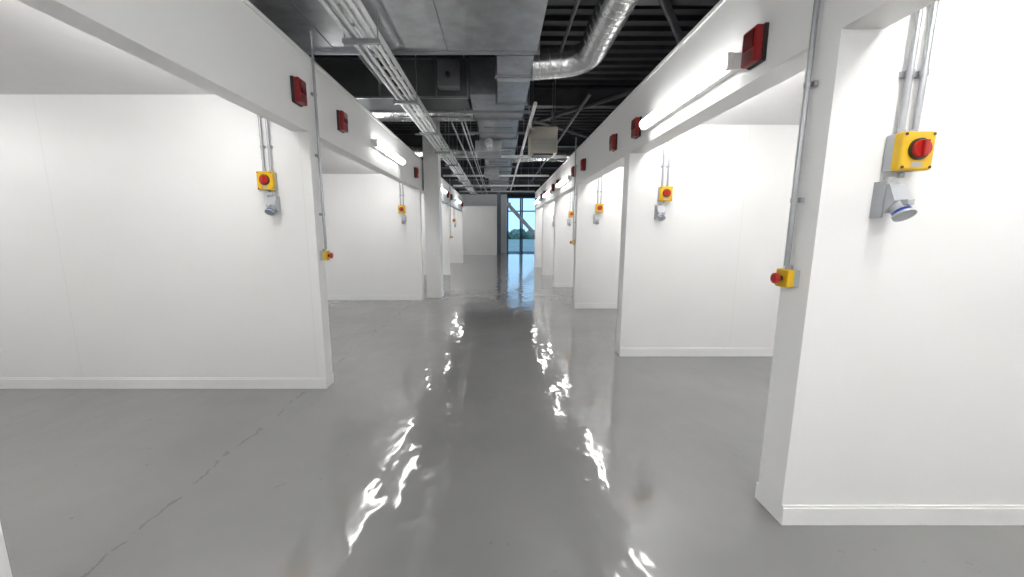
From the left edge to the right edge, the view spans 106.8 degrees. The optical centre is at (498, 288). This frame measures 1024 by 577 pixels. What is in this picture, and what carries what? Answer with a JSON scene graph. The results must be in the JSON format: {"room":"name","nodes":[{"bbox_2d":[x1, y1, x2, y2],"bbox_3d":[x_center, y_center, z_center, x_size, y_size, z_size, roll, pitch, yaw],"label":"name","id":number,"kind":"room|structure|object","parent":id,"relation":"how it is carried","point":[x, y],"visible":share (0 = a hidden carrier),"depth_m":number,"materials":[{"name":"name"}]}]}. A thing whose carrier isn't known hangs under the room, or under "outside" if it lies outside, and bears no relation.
{"room":"industrial workshop corridor","nodes":[
{"label":"industrial workshop corridor","id":0,"kind":"room"},
{"bbox_2d":[0,0,423,194],"bbox_3d":[-3.955,-2.281,6.605,4.090,0.060,23.750,0,9,0],"label":"ceiling","id":1,"kind":"structure","parent":0,"point":[41,54],"depth_m":2.90,"materials":[{"name":"paint"}]},
{"bbox_2d":[248,0,451,186],"bbox_3d":[-1.820,-2.645,6.599,0.060,0.057,23.650,0,9,0],"label":"pipe","id":2,"kind":"object","parent":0,"point":[248,0],"depth_m":3.62,"materials":[{"name":"silver metal"}]},
{"bbox_2d":[453,187,539,252],"bbox_3d":[1.500,-4.864,26.671,15.400,4.700,0.200,0,9,0],"label":"wall","id":3,"kind":"structure","parent":0,"point":[480,199],"depth_m":26.39,"materials":[{"name":"white paint"}]},
{"bbox_2d":[507,197,534,252],"bbox_3d":[2.975,-4.435,26.676,4.850,3.850,0.120,0,9,0],"label":"window","id":4,"kind":"structure","parent":3,"relation":"in","point":[521,211],"depth_m":26.63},
{"bbox_2d":[455,189,537,193],"bbox_3d":[1.500,-6.451,25.313,15.000,0.150,2.000,0,9,0],"label":"ceiling soffit","id":5,"kind":"structure","parent":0,"point":[457,190],"depth_m":25.11,"materials":[{"name":"paint"}]},
{"bbox_2d":[309,6,713,171],"bbox_3d":[1.500,-4.760,10.447,15.400,0.170,32.500,0,9,0],"label":"ceiling","id":6,"kind":"structure","parent":0,"point":[646,38],"depth_m":6.75,"materials":[{"name":"paint"}]},
{"bbox_2d":[395,134,590,146],"bbox_3d":[-0.400,-4.754,12.219,11.200,0.380,0.200,0,9,0],"label":"ceiling beam","id":7,"kind":"structure","parent":6,"relation":"attached to","point":[568,140],"depth_m":12.20,"materials":[{"name":"metal"}]},
{"bbox_2d":[533,118,589,137],"bbox_3d":[2.600,-4.261,10.727,5.021,0.095,0.100,-8,12,-44],"label":"ceiling pipe","id":8,"kind":"object","parent":7,"relation":"attached to","point":[544,123],"visible":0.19,"depth_m":9.78,"materials":[{"name":"metal"}]},
{"bbox_2d":[421,158,564,167],"bbox_3d":[-0.400,-5.393,16.370,11.200,0.380,0.200,0,9,0],"label":"ceiling beam","id":9,"kind":"structure","parent":6,"relation":"attached to","point":[463,163],"depth_m":16.36,"materials":[{"name":"black metal"}]},
{"bbox_2d":[318,0,476,195],"bbox_3d":[-1.200,-3.193,6.844,0.320,1.050,23.500,0,9,0],"label":"cable tray","id":10,"kind":"object","parent":9,"relation":"hanging from","point":[333,8],"visible":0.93,"depth_m":3.91,"materials":[{"name":"silver metal"}]},
{"bbox_2d":[445,180,546,186],"bbox_3d":[-0.400,-6.458,23.289,11.200,0.380,0.200,0,9,0],"label":"ceiling beam","id":11,"kind":"structure","parent":6,"relation":"attached to","point":[452,182],"depth_m":23.28,"materials":[{"name":"grey metal"}]},
{"bbox_2d":[443,147,548,176],"bbox_3d":[-0.100,-4.410,12.845,3.600,1.230,0.133,0,9,0],"label":"cross trunking","id":12,"kind":"object","parent":6,"relation":"hanging from","point":[472,175],"visible":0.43,"depth_m":12.87,"materials":[{"name":"grey metal"}]},
{"bbox_2d":[462,55,530,114],"bbox_3d":[-0.040,-3.335,5.861,1.080,1.230,0.040,0,9,0],"label":"hanger","id":13,"kind":"object","parent":6,"relation":"hanging from","point":[464,111],"visible":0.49,"depth_m":5.93,"materials":[{"name":"silver metal"}]},
{"bbox_2d":[314,57,471,112],"bbox_3d":[-1.930,-3.031,5.624,3.000,0.540,0.960,0,9,0],"label":"ventilation duct","id":14,"kind":"object","parent":13,"relation":"hanging from","point":[443,83],"visible":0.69,"depth_m":5.41,"materials":[{"name":"grey metal"}]},
{"bbox_2d":[453,182,539,185],"bbox_3d":[-0.100,-4.851,15.711,3.600,1.230,0.133,0,9,0],"label":"cross trunking","id":15,"kind":"object","parent":6,"relation":"hanging from","point":[460,182],"visible":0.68,"depth_m":15.73,"materials":[{"name":"grey metal"}]},
{"bbox_2d":[469,120,524,134],"bbox_3d":[-0.040,-3.533,7.146,1.080,1.230,0.040,0,9,0],"label":"hanger","id":16,"kind":"object","parent":6,"relation":"hanging from","point":[470,132],"visible":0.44,"depth_m":7.21,"materials":[{"name":"silver metal"}]},
{"bbox_2d":[459,168,534,191],"bbox_3d":[-0.100,-5.217,18.083,3.600,1.230,0.133,0,9,0],"label":"cross trunking","id":17,"kind":"object","parent":6,"relation":"hanging from","point":[528,168],"visible":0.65,"depth_m":18.11,"materials":[{"name":"grey metal"}]},
{"bbox_2d":[441,172,553,179],"bbox_3d":[-0.400,-6.002,20.324,11.200,0.380,0.200,0,9,0],"label":"ceiling beam","id":18,"kind":"structure","parent":6,"relation":"attached to","point":[442,173],"depth_m":20.30,"materials":[{"name":"grey metal"}]},
{"bbox_2d":[477,123,517,158],"bbox_3d":[-0.040,-3.913,9.617,1.080,1.230,0.040,0,9,0],"label":"hanger","id":19,"kind":"object","parent":6,"relation":"hanging from","point":[477,123],"visible":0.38,"depth_m":9.64,"materials":[{"name":"grey metal"}]},
{"bbox_2d":[480,158,515,167],"bbox_3d":[-0.040,-4.126,11.000,1.080,1.230,0.040,0,9,0],"label":"hanger","id":20,"kind":"object","parent":6,"relation":"hanging from","point":[480,158],"visible":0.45,"depth_m":11.07,"materials":[{"name":"grey metal"}]},
{"bbox_2d":[469,55,533,190],"bbox_3d":[-0.010,-3.871,11.277,0.880,0.680,14.530,0,9,0],"label":"ventilation duct","id":21,"kind":"object","parent":20,"relation":"hanging from","point":[499,82],"visible":0.65,"depth_m":5.43,"materials":[{"name":"silver metal"}]},
{"bbox_2d":[249,0,547,54],"bbox_3d":[-0.945,-2.171,-0.359,2.770,0.660,8.950,0,9,0],"label":"ventilation duct","id":22,"kind":"object","parent":21,"relation":"attached to","point":[408,27],"visible":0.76,"depth_m":3.56,"materials":[{"name":"silver metal"}]},
{"bbox_2d":[372,107,475,121],"bbox_3d":[-1.615,-3.206,6.893,2.370,0.334,0.334,0,9,0],"label":"spiral duct","id":23,"kind":"object","parent":21,"relation":"attached to","point":[387,117],"visible":0.25,"depth_m":6.80,"materials":[{"name":"metal"}]},
{"bbox_2d":[408,146,474,156],"bbox_3d":[-1.715,-3.798,10.545,2.570,0.314,0.314,0,9,0],"label":"spiral duct","id":24,"kind":"object","parent":21,"relation":"attached to","point":[456,150],"visible":0.31,"depth_m":10.41,"materials":[{"name":"metal"}]},
{"bbox_2d":[475,138,500,177],"bbox_3d":[-0.225,-3.274,9.867,0.550,0.230,4.700,0,9,0],"label":"box","id":25,"kind":"object","parent":21,"relation":"attached to","point":[488,148],"visible":1,"depth_m":7.96,"materials":[{"name":"metal"}]},
{"bbox_2d":[512,151,574,162],"bbox_3d":[2.450,-4.058,11.719,4.101,0.359,0.314,0,9,0],"label":"spiral duct","id":26,"kind":"object","parent":21,"relation":"attached to","point":[568,153],"visible":0.24,"depth_m":11.61,"materials":[{"name":"metal"}]},
{"bbox_2d":[530,0,638,80],"bbox_3d":[0.891,-2.308,0.242,0.992,0.486,10.180,0,9,0],"label":"spiral duct","id":27,"kind":"object","parent":21,"relation":"attached to","point":[608,17],"visible":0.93,"depth_m":4.63,"materials":[{"name":"metal"}]},
{"bbox_2d":[484,159,511,181],"bbox_3d":[-0.040,-4.628,14.262,1.080,1.230,0.040,0,9,0],"label":"hanger","id":28,"kind":"object","parent":6,"relation":"hanging from","point":[484,159],"visible":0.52,"depth_m":14.34,"materials":[{"name":"grey metal"}]},
{"bbox_2d":[441,109,566,157],"bbox_3d":[-0.100,-3.893,9.485,3.600,1.230,0.133,0,9,0],"label":"cross trunking","id":29,"kind":"object","parent":6,"relation":"hanging from","point":[456,156],"visible":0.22,"depth_m":9.51,"materials":[{"name":"white metal"}]},
{"bbox_2d":[358,55,536,191],"bbox_3d":[-0.529,-3.670,11.374,2.238,0.303,14.400,0,9,0],"label":"pipe","id":30,"kind":"object","parent":29,"relation":"on","point":[529,127],"visible":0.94,"depth_m":6.62,"materials":[{"name":"metal"}]},
{"bbox_2d":[400,116,487,186],"bbox_3d":[-1.100,-3.754,11.766,1.200,0.036,10.636,0,9,0],"label":"pipes","id":31,"kind":"object","parent":30,"relation":"attached to","point":[400,116],"visible":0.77,"depth_m":7.70,"materials":[{"name":"grey metal"}]},
{"bbox_2d":[451,121,487,193],"bbox_3d":[-0.670,-3.682,12.384,0.248,0.038,12.400,0,9,0],"label":"conduit","id":32,"kind":"object","parent":29,"relation":"attached to","point":[461,121],"visible":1,"depth_m":8.32,"materials":[{"name":"grey metal"}]},
{"bbox_2d":[528,0,591,186],"bbox_3d":[1.052,-3.113,6.603,0.645,0.195,22.000,0,9,0],"label":"ceiling pipe","id":33,"kind":"object","parent":29,"relation":"attached to","point":[577,2],"visible":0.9,"depth_m":5.63,"materials":[{"name":"metal"}]},
{"bbox_2d":[528,79,557,158],"bbox_3d":[0.900,-3.492,7.800,0.560,1.510,0.520,0,9,0],"label":"heater unit","id":34,"kind":"object","parent":6,"relation":"hanging from","point":[542,141],"visible":0.89,"depth_m":7.63,"materials":[{"name":"beige metal"}]},
{"bbox_2d":[524,87,634,108],"bbox_3d":[-0.400,-4.146,8.265,11.200,0.380,0.200,0,9,0],"label":"ceiling beam","id":35,"kind":"structure","parent":6,"relation":"attached to","point":[565,97],"depth_m":8.25,"materials":[{"name":"black metal"}]},
{"bbox_2d":[537,87,635,122],"bbox_3d":[2.700,-3.676,6.921,0.100,0.095,5.685,-7,11,-39],"label":"ceiling pipe","id":36,"kind":"object","parent":35,"relation":"attached to","point":[626,92],"visible":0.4,"depth_m":7.83,"materials":[{"name":"metal"}]},
{"bbox_2d":[547,0,719,5],"bbox_3d":[-0.400,-3.552,4.411,11.200,0.380,0.200,0,9,0],"label":"ceiling beam","id":37,"kind":"structure","parent":6,"relation":"attached to","point":[550,2],"depth_m":4.48,"materials":[{"name":"black metal"}]},
{"bbox_2d":[658,0,683,42],"bbox_3d":[2.650,-3.447,5.439,0.100,0.095,6.546,6,11,34],"label":"ceiling pipe","id":38,"kind":"object","parent":37,"relation":"attached to","point":[666,6],"visible":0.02,"depth_m":4.64,"materials":[{"name":"metal"}]},
{"bbox_2d":[0,253,1023,576],"bbox_3d":[1.500,-0.050,11.172,15.400,0.100,32.500,0,9,0],"label":"floor","id":39,"kind":"structure","parent":0,"point":[495,425],"depth_m":2.56,"materials":[{"name":"grey concrete"}]},
{"bbox_2d":[0,523,11,576],"bbox_3d":[-3.880,0.017,1.141,4.240,2.820,0.150,0,9,0],"label":"wall","id":40,"kind":"structure","parent":39,"relation":"on","point":[5,570],"depth_m":1.35,"materials":[{"name":"paint"}]},
{"bbox_2d":[0,95,332,387],"bbox_3d":[-3.880,-0.385,3.750,4.240,2.820,0.150,0,9,0],"label":"wall","id":41,"kind":"structure","parent":39,"relation":"on","point":[138,239],"depth_m":3.67,"materials":[{"name":"paint"}]},
{"bbox_2d":[0,261,462,388],"bbox_3d":[-3.880,0.397,7.574,4.240,0.112,22.682,0,9,0],"label":"baseboard","id":42,"kind":"structure","parent":41,"relation":"attached to","point":[5,383],"depth_m":3.87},
{"bbox_2d":[18,0,462,210],"bbox_3d":[-1.839,-2.271,6.606,0.182,0.680,23.750,0,9,0],"label":"header beam","id":43,"kind":"object","parent":41,"relation":"attached to","point":[228,49],"visible":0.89,"depth_m":2.59,"materials":[{"name":"white paint"}]},
{"bbox_2d":[257,115,272,191],"bbox_3d":[-2.155,-1.335,3.506,0.112,0.869,0.044,0,9,0],"label":"conduit","id":44,"kind":"object","parent":41,"relation":"attached to","point":[269,147],"visible":0.65,"depth_m":3.50,"materials":[{"name":"white plastic"}]},
{"bbox_2d":[256,170,277,190],"bbox_3d":[-2.155,-1.005,3.516,0.151,0.188,0.125,0,9,0],"label":"switch","id":45,"kind":"object","parent":41,"relation":"attached to","point":[266,180],"visible":1,"depth_m":3.50,"materials":[{"name":"yellow plastic"}]},
{"bbox_2d":[265,193,280,215],"bbox_3d":[-2.117,-0.771,3.484,0.088,0.205,0.247,0,9,0],"label":"power socket","id":46,"kind":"object","parent":41,"relation":"attached to","point":[273,204],"visible":1,"depth_m":3.48,"materials":[{"name":"grey plastic"}]},
{"bbox_2d":[290,76,306,106],"bbox_3d":[-1.721,-1.699,3.280,0.077,0.210,0.143,0,9,0],"label":"beacon","id":47,"kind":"object","parent":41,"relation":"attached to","point":[298,86],"visible":1,"depth_m":3.22,"materials":[{"name":"red plastic"}]},
{"bbox_2d":[309,31,326,248],"bbox_3d":[-1.723,-1.368,3.614,0.046,1.975,0.052,0,9,0],"label":"conduit","id":48,"kind":"object","parent":41,"relation":"attached to","point":[314,94],"visible":1,"depth_m":3.60,"materials":[{"name":"grey metal"}]},
{"bbox_2d":[320,249,332,260],"bbox_3d":[-1.706,-0.337,3.773,0.108,0.112,0.088,0,9,0],"label":"button","id":49,"kind":"object","parent":41,"relation":"attached to","point":[325,255],"visible":1,"depth_m":3.74,"materials":[{"name":"yellow plastic"}]},
{"bbox_2d":[336,110,347,132],"bbox_3d":[-1.721,-1.839,4.189,0.077,0.210,0.143,0,9,0],"label":"beacon","id":50,"kind":"object","parent":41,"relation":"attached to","point":[342,117],"visible":1,"depth_m":4.13,"materials":[{"name":"red plastic"}]},
{"bbox_2d":[371,139,404,164],"bbox_3d":[-1.700,-2.109,5.948,0.120,0.100,1.500,0,9,0],"label":"light","id":51,"kind":"object","parent":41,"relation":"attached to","point":[377,145],"visible":1,"depth_m":5.66,"materials":[{"name":"white plastic"}]},
{"bbox_2d":[414,167,418,177],"bbox_3d":[-1.721,-2.414,7.925,0.077,0.210,0.143,0,9,0],"label":"beacon","id":52,"kind":"object","parent":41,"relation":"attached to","point":[416,170],"visible":1,"depth_m":7.87,"materials":[{"name":"red plastic"}]},
{"bbox_2d":[319,174,423,298],"bbox_3d":[-3.880,-1.139,8.652,4.240,2.820,0.150,0,9,0],"label":"wall","id":53,"kind":"structure","parent":39,"relation":"on","point":[374,253],"depth_m":8.57,"materials":[{"name":"paint"}]},
{"bbox_2d":[399,183,403,213],"bbox_3d":[-2.155,-2.089,8.408,0.112,0.869,0.044,0,9,0],"label":"conduit","id":54,"kind":"object","parent":53,"relation":"attached to","point":[400,195],"visible":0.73,"depth_m":8.40,"materials":[{"name":"grey metal"}]},
{"bbox_2d":[398,205,405,212],"bbox_3d":[-2.155,-1.760,8.418,0.151,0.188,0.125,0,9,0],"label":"switch","id":55,"kind":"object","parent":53,"relation":"attached to","point":[401,208],"visible":1,"depth_m":8.39,"materials":[{"name":"yellow plastic"}]},
{"bbox_2d":[401,215,405,223],"bbox_3d":[-2.117,-1.499,8.252,0.088,0.176,0.371,0,9,0],"label":"power socket","id":56,"kind":"object","parent":53,"relation":"attached to","point":[403,216],"visible":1,"depth_m":8.25,"materials":[{"name":"grey plastic"}]},
{"bbox_2d":[422,121,443,297],"bbox_3d":[-1.548,-2.095,8.910,0.369,4.630,0.374,0,9,0],"label":"structural column","id":57,"kind":"structure","parent":39,"relation":"on","point":[431,161],"depth_m":8.82,"materials":[{"name":"white paint"}]},
{"bbox_2d":[421,195,450,274],"bbox_3d":[-3.880,-1.893,13.545,4.240,2.820,0.150,0,9,0],"label":"wall","id":58,"kind":"structure","parent":39,"relation":"on","point":[445,207],"depth_m":13.49,"materials":[{"name":"paint"}]},
{"bbox_2d":[449,178,450,233],"bbox_3d":[-1.723,-2.874,13.399,0.046,1.975,0.052,0,9,0],"label":"conduit","id":59,"kind":"object","parent":58,"relation":"attached to","point":[449,178],"visible":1,"depth_m":13.42,"materials":[{"name":"grey metal"}]},
{"bbox_2d":[449,206,462,260],"bbox_3d":[-3.880,-2.653,18.486,4.240,2.820,0.150,0,9,0],"label":"wall","id":60,"kind":"structure","parent":39,"relation":"on","point":[456,243],"depth_m":18.44,"materials":[{"name":"paint"}]},
{"bbox_2d":[463,206,496,254],"bbox_3d":[-3.025,-3.718,24.487,5.750,3.100,0.165,0,9,0],"label":"wall","id":61,"kind":"structure","parent":39,"relation":"on","point":[479,222],"depth_m":24.42,"materials":[{"name":"white paint"}]},
{"bbox_2d":[497,192,501,254],"bbox_3d":[0.000,-4.231,24.694,0.400,4.050,0.360,0,9,0],"label":"steel post","id":62,"kind":"object","parent":39,"relation":"on","point":[498,193],"visible":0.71,"depth_m":24.60,"materials":[{"name":"grey metal"}]},
{"bbox_2d":[507,202,534,235],"bbox_3d":[2.200,-4.155,26.173,3.300,3.450,0.240,0,9,0],"label":"brace","id":63,"kind":"object","parent":39,"relation":"on","point":[509,205],"visible":0.57,"depth_m":25.98,"materials":[{"name":"grey metal"}]},
{"bbox_2d":[534,207,542,266],"bbox_3d":[3.375,-2.337,16.431,3.650,2.820,0.190,0,9,0],"label":"wall","id":64,"kind":"structure","parent":39,"relation":"on","point":[538,212],"depth_m":16.36,"materials":[{"name":"paint"}]},
{"bbox_2d":[541,201,553,273],"bbox_3d":[3.375,-1.895,13.565,3.650,2.820,0.190,0,9,0],"label":"wall","id":65,"kind":"structure","parent":39,"relation":"on","point":[548,209],"depth_m":13.50,"materials":[{"name":"paint"}]},
{"bbox_2d":[553,190,575,286],"bbox_3d":[3.375,-1.447,10.649,3.650,2.820,0.190,0,9,0],"label":"wall","id":66,"kind":"structure","parent":39,"relation":"on","point":[563,254],"depth_m":10.59,"materials":[{"name":"paint"}]},
{"bbox_2d":[568,211,572,216],"bbox_3d":[1.980,-2.039,10.399,0.151,0.188,0.125,0,9,0],"label":"switch","id":67,"kind":"object","parent":66,"relation":"attached to","point":[570,213],"visible":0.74,"depth_m":10.37,"materials":[{"name":"yellow plastic"}]},
{"bbox_2d":[569,191,573,210],"bbox_3d":[1.980,-2.379,10.387,0.112,0.897,0.044,0,9,0],"label":"conduit","id":68,"kind":"object","parent":66,"relation":"attached to","point":[573,191],"visible":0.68,"depth_m":10.37,"materials":[{"name":"grey metal"}]},
{"bbox_2d":[572,167,623,307],"bbox_3d":[3.375,-0.998,7.733,3.650,2.820,0.190,0,9,0],"label":"wall","id":69,"kind":"structure","parent":39,"relation":"on","point":[596,247],"depth_m":7.65,"materials":[{"name":"paint"}]},
{"bbox_2d":[571,166,574,176],"bbox_3d":[1.512,-2.370,7.709,0.075,0.205,0.139,0,9,0],"label":"beacon","id":70,"kind":"object","parent":69,"relation":"attached to","point":[573,167],"visible":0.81,"depth_m":7.66,"materials":[{"name":"red plastic"}]},
{"bbox_2d":[572,137,576,238],"bbox_3d":[1.513,-1.978,7.577,0.046,1.975,0.052,0,9,0],"label":"conduit","id":71,"kind":"object","parent":69,"relation":"attached to","point":[575,165],"visible":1,"depth_m":7.55,"materials":[{"name":"grey metal"}]},
{"bbox_2d":[593,214,598,224],"bbox_3d":[1.928,-1.341,7.380,0.088,0.194,0.401,0,9,0],"label":"power socket","id":72,"kind":"object","parent":69,"relation":"attached to","point":[596,217],"visible":1,"depth_m":7.34,"materials":[{"name":"grey plastic"}]},
{"bbox_2d":[595,203,603,212],"bbox_3d":[1.980,-1.590,7.483,0.151,0.188,0.125,0,9,0],"label":"switch","id":73,"kind":"object","parent":69,"relation":"attached to","point":[599,208],"visible":1,"depth_m":7.46,"materials":[{"name":"yellow plastic"}]},
{"bbox_2d":[597,176,602,213],"bbox_3d":[1.980,-1.931,7.471,0.112,0.897,0.044,0,9,0],"label":"conduit","id":74,"kind":"object","parent":69,"relation":"attached to","point":[601,177],"visible":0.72,"depth_m":7.46,"materials":[{"name":"grey metal"}]},
{"bbox_2d":[615,125,798,355],"bbox_3d":[3.375,-0.541,4.763,3.650,2.820,0.190,0,9,0],"label":"wall","id":75,"kind":"structure","parent":39,"relation":"on","point":[698,276],"depth_m":4.66,"materials":[{"name":"paint"}]},
{"bbox_2d":[654,203,665,220],"bbox_3d":[1.928,-0.895,4.448,0.088,0.199,0.322,0,9,0],"label":"power socket","id":76,"kind":"object","parent":75,"relation":"attached to","point":[659,211],"visible":1,"depth_m":4.46,"materials":[{"name":"grey plastic"}]},
{"bbox_2d":[657,185,672,200],"bbox_3d":[1.980,-1.133,4.513,0.151,0.188,0.125,0,9,0],"label":"switch","id":77,"kind":"object","parent":75,"relation":"attached to","point":[665,193],"visible":1,"depth_m":4.49,"materials":[{"name":"yellow plastic"}]},
{"bbox_2d":[660,140,671,202],"bbox_3d":[1.980,-1.474,4.502,0.112,0.897,0.044,0,9,0],"label":"conduit","id":78,"kind":"object","parent":75,"relation":"attached to","point":[670,141],"visible":0.74,"depth_m":4.49,"materials":[{"name":"white plastic"}]},
{"bbox_2d":[757,0,1023,522],"bbox_3d":[3.375,-0.112,1.979,3.650,2.820,0.190,0,9,0],"label":"wall","id":79,"kind":"structure","parent":39,"relation":"on","point":[897,376],"depth_m":1.91,"materials":[{"name":"paint"}]},
{"bbox_2d":[543,190,551,197],"bbox_3d":[1.490,-2.928,11.792,0.120,0.100,1.500,0,9,0],"label":"light","id":80,"kind":"object","parent":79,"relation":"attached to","point":[549,192],"visible":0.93,"depth_m":11.45,"materials":[{"name":"white plastic"}]},
{"bbox_2d":[556,175,571,187],"bbox_3d":[1.490,-2.471,8.827,0.120,0.100,1.500,0,9,0],"label":"light","id":81,"kind":"object","parent":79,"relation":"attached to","point":[568,178],"visible":0.94,"depth_m":8.50,"materials":[{"name":"white plastic"}]},
{"bbox_2d":[580,158,585,170],"bbox_3d":[1.512,-2.227,6.841,0.075,0.205,0.139,0,9,0],"label":"beacon","id":82,"kind":"object","parent":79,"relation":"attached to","point":[583,161],"visible":1,"depth_m":6.78,"materials":[{"name":"red plastic"}]},
{"bbox_2d":[609,133,617,151],"bbox_3d":[1.512,-1.935,5.044,0.075,0.205,0.139,0,9,0],"label":"beacon","id":83,"kind":"object","parent":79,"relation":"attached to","point":[613,138],"visible":1,"depth_m":4.99,"materials":[{"name":"red plastic"}]},
{"bbox_2d":[631,116,641,138],"bbox_3d":[1.512,-1.774,4.199,0.075,0.205,0.139,0,9,0],"label":"beacon","id":84,"kind":"object","parent":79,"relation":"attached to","point":[635,127],"visible":1,"depth_m":4.14,"materials":[{"name":"red plastic"}]},
{"bbox_2d":[639,52,741,129],"bbox_3d":[1.490,-1.564,3.159,0.120,0.100,1.500,0,9,0],"label":"light","id":85,"kind":"object","parent":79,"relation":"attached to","point":[730,64],"visible":0.9,"depth_m":2.81,"materials":[{"name":"white plastic"}]},
{"bbox_2d":[535,0,937,208],"bbox_3d":[1.649,-2.115,5.588,0.222,0.680,21.690,0,9,0],"label":"header beam","id":86,"kind":"object","parent":79,"relation":"attached to","point":[721,31],"visible":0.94,"depth_m":2.68,"materials":[{"name":"white paint"}]},
{"bbox_2d":[741,22,768,69],"bbox_3d":[1.512,-1.435,2.258,0.075,0.205,0.139,0,9,0],"label":"beacon","id":87,"kind":"object","parent":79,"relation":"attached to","point":[754,47],"visible":1,"depth_m":2.21,"materials":[{"name":"red plastic"}]},
{"bbox_2d":[535,265,1023,524],"bbox_3d":[3.375,0.546,6.605,3.650,0.112,20.522,0,9,0],"label":"baseboard","id":88,"kind":"structure","parent":79,"relation":"attached to","point":[790,514],"depth_m":2.08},
{"bbox_2d":[770,266,799,287],"bbox_3d":[1.496,-0.064,1.999,0.108,0.112,0.088,0,9,0],"label":"button","id":89,"kind":"object","parent":79,"relation":"attached to","point":[787,277],"visible":0.99,"depth_m":1.97,"materials":[{"name":"yellow plastic"}]},
{"bbox_2d":[784,0,819,265],"bbox_3d":[1.513,-1.095,1.840,0.046,1.975,0.052,0,9,0],"label":"conduit","id":90,"kind":"object","parent":79,"relation":"attached to","point":[808,84],"visible":1,"depth_m":1.88,"materials":[{"name":"silver metal"}]},
{"bbox_2d":[869,177,916,221],"bbox_3d":[1.843,-0.407,1.731,0.088,0.202,0.210,0,9,0],"label":"power socket","id":91,"kind":"object","parent":79,"relation":"attached to","point":[888,196],"visible":1,"depth_m":1.74,"materials":[{"name":"grey plastic"}]},
{"bbox_2d":[882,129,936,171],"bbox_3d":[1.895,-0.636,1.739,0.151,0.188,0.125,0,9,0],"label":"switch","id":92,"kind":"object","parent":79,"relation":"attached to","point":[912,150],"visible":1,"depth_m":1.72,"materials":[{"name":"yellow plastic"}]},
{"bbox_2d":[897,0,940,177],"bbox_3d":[1.895,-1.006,1.723,0.112,0.976,0.044,0,9,0],"label":"conduit","id":93,"kind":"object","parent":79,"relation":"attached to","point":[909,74],"visible":0.88,"depth_m":1.71,"materials":[{"name":"silver metal"}]},
{"bbox_2d":[620,70,804,166],"bbox_3d":[3.470,-2.125,5.587,3.460,0.060,21.690,0,9,0],"label":"ceiling","id":94,"kind":"structure","parent":0,"point":[780,104],"depth_m":3.86,"materials":[{"name":"paint"}]},
{"label":"outside","id":95,"kind":"structure","parent":0,"visible":0},
{"bbox_2d":[508,239,534,251],"bbox_3d":[10.000,-8.950,71.622,140.000,0.300,89.700,0,9,0],"label":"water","id":96,"kind":"structure","parent":95,"point":[513,244],"depth_m":47.17,"materials":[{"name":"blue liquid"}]},
{"bbox_2d":[508,229,534,238],"bbox_3d":[13.650,-11.515,82.007,58.131,2.989,7.483,0,9,0],"label":"trees","id":97,"kind":"object","parent":96,"relation":"on","point":[515,233],"visible":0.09,"depth_m":79.30,"materials":[{"name":"green plant"}]}
]}

